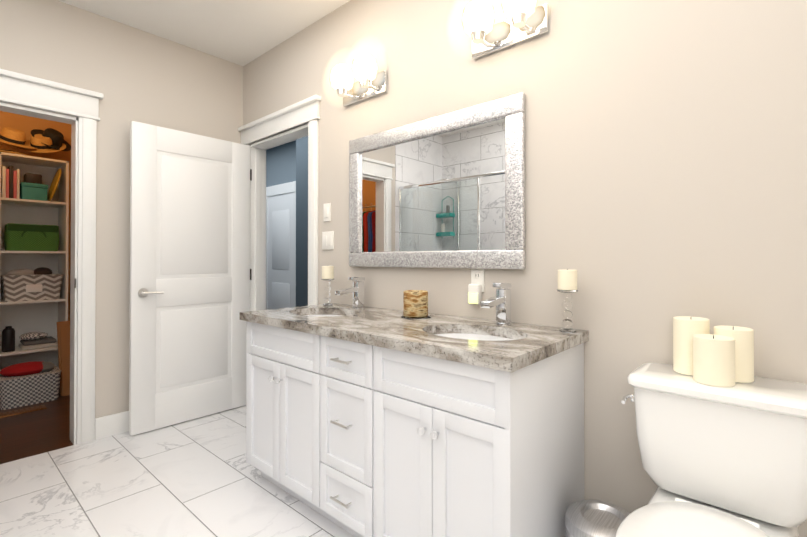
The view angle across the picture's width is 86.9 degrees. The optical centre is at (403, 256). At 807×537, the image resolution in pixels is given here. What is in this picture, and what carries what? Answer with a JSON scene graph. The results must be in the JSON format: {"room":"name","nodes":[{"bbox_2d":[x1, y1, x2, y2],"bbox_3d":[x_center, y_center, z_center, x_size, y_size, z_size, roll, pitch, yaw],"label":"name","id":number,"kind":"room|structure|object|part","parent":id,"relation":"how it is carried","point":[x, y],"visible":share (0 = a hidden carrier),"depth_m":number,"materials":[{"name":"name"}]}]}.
{"room":"bathroom","nodes":[
{"label":"bathroom","id":0,"kind":"room"},
{"bbox_2d":[0,111,70,320],"bbox_3d":[-2.440,-0.200,2.519,0.004,2.800,1.590,0,-1,42],"label":"wall","id":1,"kind":"structure","parent":0,"point":[26,125],"depth_m":2.70,"materials":[{"name":"brown paint"}]},
{"bbox_2d":[0,0,242,417],"bbox_3d":[-2.364,-0.200,2.511,0.120,2.800,2.920,0,-1,42],"label":"wall","id":2,"kind":"structure","parent":0,"point":[130,73],"depth_m":2.88,"materials":[{"name":"beige paint"}]},
{"bbox_2d":[0,69,103,444],"bbox_3d":[-2.325,0.064,2.535,0.192,2.272,0.852,0,-1,42],"label":"trim","id":3,"kind":"structure","parent":2,"relation":"attached to","point":[36,93],"depth_m":2.73,"materials":[{"name":"white wood"}]},
{"bbox_2d":[95,411,128,439],"bbox_3d":[-1.679,1.135,3.163,0.016,0.140,1.019,0,-1,42],"label":"baseboard","id":4,"kind":"structure","parent":2,"relation":"attached to","point":[112,425],"depth_m":2.84,"materials":[{"name":"white wood"}]},
{"bbox_2d":[129,121,251,435],"bbox_3d":[-1.539,0.146,3.161,0.149,2.100,0.853,0,-1,42],"label":"door","id":5,"kind":"structure","parent":2,"relation":"in","point":[190,274],"depth_m":3.09,"materials":[{"name":"white wood"}]},
{"bbox_2d":[0,387,354,536],"bbox_3d":[-1.424,1.219,1.737,6.100,0.050,2.800,0,-1,42],"label":"floor","id":6,"kind":"structure","parent":0,"point":[199,477],"depth_m":2.22,"materials":[{"name":"tile"}]},
{"bbox_2d":[0,405,46,417],"bbox_3d":[-2.980,1.200,3.282,0.120,0.009,0.340,0,-1,42],"label":"floor vent","id":7,"kind":"object","parent":6,"relation":"in","point":[21,411],"visible":0.98,"depth_m":3.29,"materials":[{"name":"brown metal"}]},
{"bbox_2d":[0,361,60,409],"bbox_3d":[-3.129,1.047,3.551,0.315,0.319,0.395,0,-1,42],"label":"basket","id":8,"kind":"object","parent":6,"relation":"on","point":[28,383],"visible":1,"depth_m":3.46,"materials":[{"name":"grey fabric"}]},
{"bbox_2d":[0,152,68,370],"bbox_3d":[-3.353,0.170,3.833,0.360,2.080,0.470,0,-1,42],"label":"closet shelf","id":9,"kind":"object","parent":6,"relation":"on","point":[24,317],"visible":0.62,"depth_m":3.92,"materials":[{"name":"white wood"}]},
{"bbox_2d":[2,326,14,351],"bbox_3d":[-3.397,0.710,3.660,0.084,0.215,0.084,0,-1,42],"label":"bottle","id":10,"kind":"object","parent":9,"relation":"on","point":[8,338],"visible":1,"depth_m":3.63,"materials":[{"name":"black glass"}]},
{"bbox_2d":[1,166,19,198],"bbox_3d":[-3.417,-0.632,3.692,0.200,0.280,0.109,0,-1,42],"label":"books","id":11,"kind":"object","parent":9,"relation":"on","point":[10,182],"visible":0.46,"depth_m":3.62,"materials":[{"name":"beige"}]},
{"bbox_2d":[0,267,62,301],"bbox_3d":[-3.337,0.243,3.818,0.300,0.290,0.415,0,-1,42],"label":"basket","id":12,"kind":"object","parent":9,"relation":"on","point":[42,283],"visible":1,"depth_m":3.72,"materials":[{"name":"white fabric"}]},
{"bbox_2d":[4,223,58,250],"bbox_3d":[-3.323,-0.164,3.808,0.216,0.235,0.360,0,-1,42],"label":"box","id":13,"kind":"object","parent":9,"relation":"on","point":[27,237],"visible":0.94,"depth_m":3.72,"materials":[{"name":"green fabric"}]},
{"bbox_2d":[19,173,47,200],"bbox_3d":[-3.312,-0.612,3.809,0.190,0.240,0.180,0,-1,42],"label":"box","id":14,"kind":"object","parent":9,"relation":"on","point":[32,187],"visible":0.77,"depth_m":3.75,"materials":[{"name":"teal"}]},
{"bbox_2d":[0,127,70,155],"bbox_3d":[-3.364,-1.030,3.825,0.374,0.316,0.614,0,-1,42],"label":"hats","id":15,"kind":"object","parent":9,"relation":"on","point":[49,140],"visible":0.94,"depth_m":3.80,"materials":[{"name":"wicker"}]},
{"bbox_2d":[18,332,57,349],"bbox_3d":[-3.300,0.749,3.849,0.230,0.140,0.270,0,-1,42],"label":"folded cloth","id":16,"kind":"object","parent":9,"relation":"on","point":[33,340],"visible":0.92,"depth_m":3.77,"materials":[{"name":"grey fabric"}]},
{"bbox_2d":[47,168,60,200],"bbox_3d":[-3.215,-0.656,3.917,0.330,0.320,0.089,0,-1,42],"label":"board","id":17,"kind":"object","parent":9,"relation":"on","point":[54,185],"visible":0.96,"depth_m":3.88,"materials":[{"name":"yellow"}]},
{"bbox_2d":[56,321,69,395],"bbox_3d":[-2.928,0.894,3.832,0.214,0.628,0.294,0,-1,42],"label":"wooden board","id":18,"kind":"object","parent":6,"relation":"on","point":[63,333],"visible":0.38,"depth_m":3.73,"materials":[{"name":"brown wood"}]},
{"bbox_2d":[240,317,586,536],"bbox_3d":[-0.074,0.766,1.968,1.546,0.860,0.652,0,-1,42],"label":"bathroom vanity","id":19,"kind":"object","parent":6,"relation":"on","point":[362,420],"depth_m":1.55,"materials":[{"name":"white wood"}]},
{"bbox_2d":[240,303,587,372],"bbox_3d":[-0.070,0.316,1.976,1.584,0.040,0.640,0,-1,42],"label":"countertop","id":20,"kind":"structure","parent":19,"relation":"on","point":[530,344],"depth_m":1.68,"materials":[{"name":"grey stone"}]},
{"bbox_2d":[321,266,333,305],"bbox_3d":[-0.465,0.178,2.611,0.080,0.244,0.080,0,-1,42],"label":"candle holder","id":21,"kind":"object","parent":20,"relation":"on","point":[327,274],"visible":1,"depth_m":2.59,"materials":[{"name":"clear glass"}]},
{"bbox_2d":[312,309,343,316],"bbox_3d":[-0.426,0.407,2.286,0.443,0.162,0.340,0,-1,42],"label":"sink","id":22,"kind":"object","parent":20,"relation":"in","point":[323,312],"depth_m":2.46,"materials":[{"name":"white ceramic"}]},
{"bbox_2d":[335,277,367,308],"bbox_3d":[-0.302,0.208,2.424,0.068,0.182,0.193,0,-1,42],"label":"faucet","id":23,"kind":"object","parent":20,"relation":"on","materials":[{"name":"silver metal"}]},
{"bbox_2d":[400,290,430,318],"bbox_3d":[0.060,0.232,2.079,0.152,0.126,0.152,0,-1,42],"label":"candle","id":24,"kind":"object","parent":20,"relation":"on","point":[415,304],"visible":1,"depth_m":2.03,"materials":[{"name":"brown wax"}]},
{"bbox_2d":[436,329,511,340],"bbox_3d":[0.270,0.402,1.661,0.443,0.162,0.340,0,-1,42],"label":"sink","id":25,"kind":"object","parent":20,"relation":"in","point":[476,333],"depth_m":1.80,"materials":[{"name":"white ceramic"}]},
{"bbox_2d":[480,283,515,324],"bbox_3d":[0.394,0.203,1.799,0.068,0.182,0.193,0,-1,42],"label":"faucet","id":26,"kind":"object","parent":20,"relation":"on","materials":[{"name":"silver metal"}]},
{"bbox_2d":[557,269,577,332],"bbox_3d":[0.639,0.171,1.660,0.080,0.244,0.080,0,-1,42],"label":"candle holder","id":27,"kind":"object","parent":20,"relation":"on","point":[567,282],"visible":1,"depth_m":1.64,"materials":[{"name":"clear glass"}]},
{"bbox_2d":[565,500,629,536],"bbox_3d":[0.655,1.026,1.407,0.238,0.330,0.263,0,-1,42],"label":"trash can","id":28,"kind":"object","parent":6,"relation":"on","point":[591,518],"visible":0.75,"depth_m":1.42,"materials":[{"name":"silver metal"}]},
{"bbox_2d":[616,363,806,536],"bbox_3d":[0.807,0.781,1.110,0.516,0.816,0.714,0,-1,42],"label":"toilet","id":29,"kind":"object","parent":6,"relation":"on","point":[723,461],"visible":1,"depth_m":1.19,"materials":[{"name":"white ceramic"}]},
{"bbox_2d":[58,0,349,65],"bbox_3d":[-0.717,-1.661,1.124,4.440,0.100,3.040,0,-1,42],"label":"ceiling","id":30,"kind":"structure","parent":0,"point":[242,32],"depth_m":2.87,"materials":[{"name":"white paint"}]},
{"bbox_2d":[266,136,307,306],"bbox_3d":[-1.260,-0.184,4.699,5.240,2.800,1.570,0,-1,42],"label":"wall","id":31,"kind":"structure","parent":0,"point":[286,162],"depth_m":5.18,"materials":[{"name":"grey"}]},
{"bbox_2d":[266,181,295,309],"bbox_3d":[-1.754,0.106,6.015,0.825,2.240,0.026,0,-1,42],"label":"door","id":32,"kind":"structure","parent":31,"relation":"attached to","point":[280,245],"depth_m":5.98,"materials":[{"name":"white wood"}]},
{"bbox_2d":[243,0,806,536],"bbox_3d":[0.259,-0.203,2.199,4.440,2.800,0.120,0,-1,42],"label":"wall","id":33,"kind":"structure","parent":0,"point":[665,162],"depth_m":1.62,"materials":[{"name":"beige paint"}]},
{"bbox_2d":[238,95,320,310],"bbox_3d":[-0.912,0.068,3.233,1.068,2.274,0.192,0,-1,42],"label":"door frame","id":34,"kind":"structure","parent":33,"relation":"attached to","point":[298,114],"depth_m":3.25,"materials":[{"name":"white wood"}]},
{"bbox_2d":[323,203,330,221],"bbox_3d":[-0.504,-0.288,2.796,0.072,0.118,0.010,0,-1,42],"label":"light switch","id":35,"kind":"object","parent":33,"relation":"attached to","point":[326,212],"visible":1,"depth_m":2.79,"materials":[{"name":"white plastic"}]},
{"bbox_2d":[322,231,333,249],"bbox_3d":[-0.496,-0.103,2.787,0.118,0.118,0.010,0,-1,42],"label":"light switch","id":36,"kind":"object","parent":33,"relation":"attached to","point":[327,240],"visible":1,"depth_m":2.78,"materials":[{"name":"white plastic"}]},
{"bbox_2d":[329,53,386,106],"bbox_3d":[-0.287,-1.043,2.496,0.370,0.205,0.174,0,-1,42],"label":"sconce","id":37,"kind":"object","parent":33,"relation":"attached to","point":[362,89],"depth_m":2.48,"materials":[{"name":"white glass"}]},
{"bbox_3d":[-0.295,-1.072,2.488,0.350,0.147,0.150,0,-1,42],"label":"left sconce shade","id":38,"kind":"part","parent":37,"relation":"part of","materials":[{"name":"white glass"}]},
{"bbox_2d":[349,92,525,269],"bbox_3d":[0.100,-0.327,2.240,1.150,0.775,0.030,0,-1,42],"label":"mirror","id":39,"kind":"object","parent":33,"relation":"attached to","point":[446,190],"visible":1,"depth_m":2.14,"materials":[{"name":"silver glass"}]},
{"bbox_2d":[468,269,484,304],"bbox_3d":[0.342,0.140,2.013,0.072,0.173,0.040,0,-1,42],"label":"outlet","id":40,"kind":"object","parent":33,"relation":"attached to","point":[476,287],"visible":0.88,"depth_m":2.00,"materials":[{"name":"white plastic"}]},
{"bbox_2d":[462,0,548,59],"bbox_3d":[0.420,-1.048,1.862,0.370,0.205,0.174,0,-1,42],"label":"sconce","id":41,"kind":"object","parent":33,"relation":"attached to","point":[518,28],"depth_m":1.86,"materials":[{"name":"white glass"}]},
{"bbox_3d":[0.412,-1.077,1.853,0.350,0.147,0.150,0,-1,42],"label":"right sconce shade","id":42,"kind":"part","parent":41,"relation":"part of","materials":[{"name":"white glass"}]}
]}

